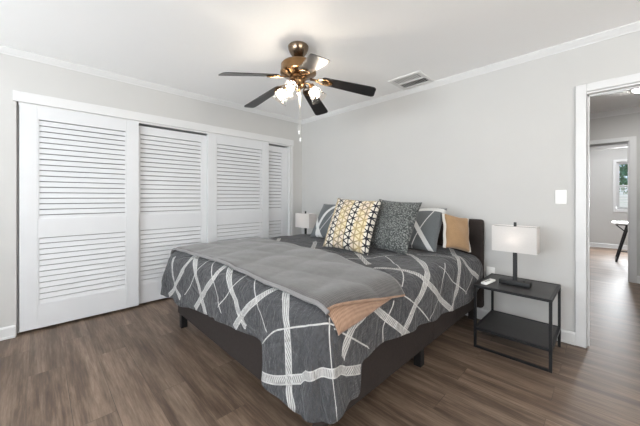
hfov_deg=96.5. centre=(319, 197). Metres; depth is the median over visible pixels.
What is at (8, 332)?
baseboard
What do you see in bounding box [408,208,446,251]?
bed pillow
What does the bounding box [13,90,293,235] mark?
trim
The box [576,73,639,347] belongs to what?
trim
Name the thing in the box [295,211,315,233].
table lamp
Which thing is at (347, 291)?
throw blanket
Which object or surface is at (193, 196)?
door
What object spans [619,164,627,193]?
tree
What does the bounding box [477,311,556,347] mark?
shelf
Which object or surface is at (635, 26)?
trim
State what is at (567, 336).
baseboard
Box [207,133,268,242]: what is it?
door
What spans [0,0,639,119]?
ceiling
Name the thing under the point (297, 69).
ceiling fan
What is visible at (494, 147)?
wall
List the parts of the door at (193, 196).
louvre panel, louvre panel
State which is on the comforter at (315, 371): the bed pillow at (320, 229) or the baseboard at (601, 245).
the bed pillow at (320, 229)
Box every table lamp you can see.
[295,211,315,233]
[492,222,539,288]
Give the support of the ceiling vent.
in the ceiling
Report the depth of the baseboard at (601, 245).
6.62 m
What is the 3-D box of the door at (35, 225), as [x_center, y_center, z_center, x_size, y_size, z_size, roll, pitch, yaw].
[-2.261,0.174,2.753,0.880,1.958,0.034,0,0,-45]
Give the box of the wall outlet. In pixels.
[486,266,494,275]
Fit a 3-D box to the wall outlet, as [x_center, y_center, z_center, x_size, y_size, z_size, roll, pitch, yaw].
[1.619,0.719,2.708,0.008,0.116,0.072,0,0,-45]
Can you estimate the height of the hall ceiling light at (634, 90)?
0.047 m
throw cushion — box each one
[323,198,381,254]
[369,199,421,255]
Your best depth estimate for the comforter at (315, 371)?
1.53 m
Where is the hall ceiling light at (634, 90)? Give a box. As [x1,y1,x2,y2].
[631,88,639,92]
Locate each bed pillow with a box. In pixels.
[310,204,335,237]
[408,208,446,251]
[442,213,470,251]
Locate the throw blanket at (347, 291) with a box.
[170,237,404,335]
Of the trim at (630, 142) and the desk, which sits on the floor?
the desk
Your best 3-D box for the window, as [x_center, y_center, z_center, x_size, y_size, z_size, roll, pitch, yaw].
[7.078,-0.261,6.282,0.121,1.200,0.880,0,0,-45]
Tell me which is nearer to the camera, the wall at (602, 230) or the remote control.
the remote control
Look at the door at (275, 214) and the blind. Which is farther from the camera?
the blind
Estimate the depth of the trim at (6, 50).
2.94 m
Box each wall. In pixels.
[0,53,301,335]
[39,120,284,299]
[302,31,639,331]
[590,112,639,275]
[590,147,627,244]
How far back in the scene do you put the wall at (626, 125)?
4.01 m
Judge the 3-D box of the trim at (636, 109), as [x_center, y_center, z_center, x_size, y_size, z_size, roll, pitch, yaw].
[4.772,-1.204,3.474,0.038,0.084,4.400,0,0,-45]
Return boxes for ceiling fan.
[218,41,375,141]
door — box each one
[19,103,138,331]
[139,126,206,303]
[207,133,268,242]
[259,145,287,238]
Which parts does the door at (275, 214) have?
louvre panel, louvre panel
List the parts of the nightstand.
leg, leg, panel, frame, shelf frame, leg, leg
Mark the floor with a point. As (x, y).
(135, 365)
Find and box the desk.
[612,221,627,261]
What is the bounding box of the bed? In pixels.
[178,219,483,425]
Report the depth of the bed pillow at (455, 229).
2.48 m
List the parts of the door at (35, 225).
louvre panel, louvre panel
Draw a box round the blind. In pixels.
[619,187,627,206]
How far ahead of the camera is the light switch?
2.34 m
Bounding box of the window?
[613,159,627,211]
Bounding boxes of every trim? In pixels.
[0,45,301,123]
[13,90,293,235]
[302,21,639,123]
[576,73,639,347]
[590,106,639,118]
[590,136,636,282]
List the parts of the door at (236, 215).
louvre panel, louvre panel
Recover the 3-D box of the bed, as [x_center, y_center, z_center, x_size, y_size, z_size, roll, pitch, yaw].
[0.120,0.695,2.682,2.138,0.968,1.975,0,0,-45]
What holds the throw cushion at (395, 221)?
on the comforter at (315, 371)
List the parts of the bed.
leg, foot rail, rail, leg, rail, headboard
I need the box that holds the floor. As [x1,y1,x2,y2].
[0,247,639,425]
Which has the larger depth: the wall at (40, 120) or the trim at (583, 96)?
the wall at (40, 120)
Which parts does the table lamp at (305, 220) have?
lamp shade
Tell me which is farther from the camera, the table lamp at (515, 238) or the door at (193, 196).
the door at (193, 196)
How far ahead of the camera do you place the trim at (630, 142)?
3.95 m
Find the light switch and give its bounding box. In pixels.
[555,190,566,203]
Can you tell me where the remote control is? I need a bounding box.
[481,278,495,284]
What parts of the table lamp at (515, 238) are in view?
post, lamp shade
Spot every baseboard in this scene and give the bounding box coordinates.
[0,325,15,340]
[466,308,575,345]
[590,242,627,249]
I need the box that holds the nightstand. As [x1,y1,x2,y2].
[474,273,560,372]
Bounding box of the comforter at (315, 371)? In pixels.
[161,234,482,423]
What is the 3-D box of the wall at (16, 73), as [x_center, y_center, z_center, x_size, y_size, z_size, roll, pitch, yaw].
[-2.506,-0.034,2.571,6.320,2.425,0.120,0,0,-45]
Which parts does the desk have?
leg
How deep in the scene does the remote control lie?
2.27 m
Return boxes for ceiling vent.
[388,70,433,89]
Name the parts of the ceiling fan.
blade, blade, lamp shade, bulb, lamp shade, bulb, pull chain, blade, bulb, blade, lamp shade, blade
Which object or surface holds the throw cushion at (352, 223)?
on the comforter at (315, 371)
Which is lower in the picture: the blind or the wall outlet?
the wall outlet
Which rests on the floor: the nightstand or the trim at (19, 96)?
the nightstand

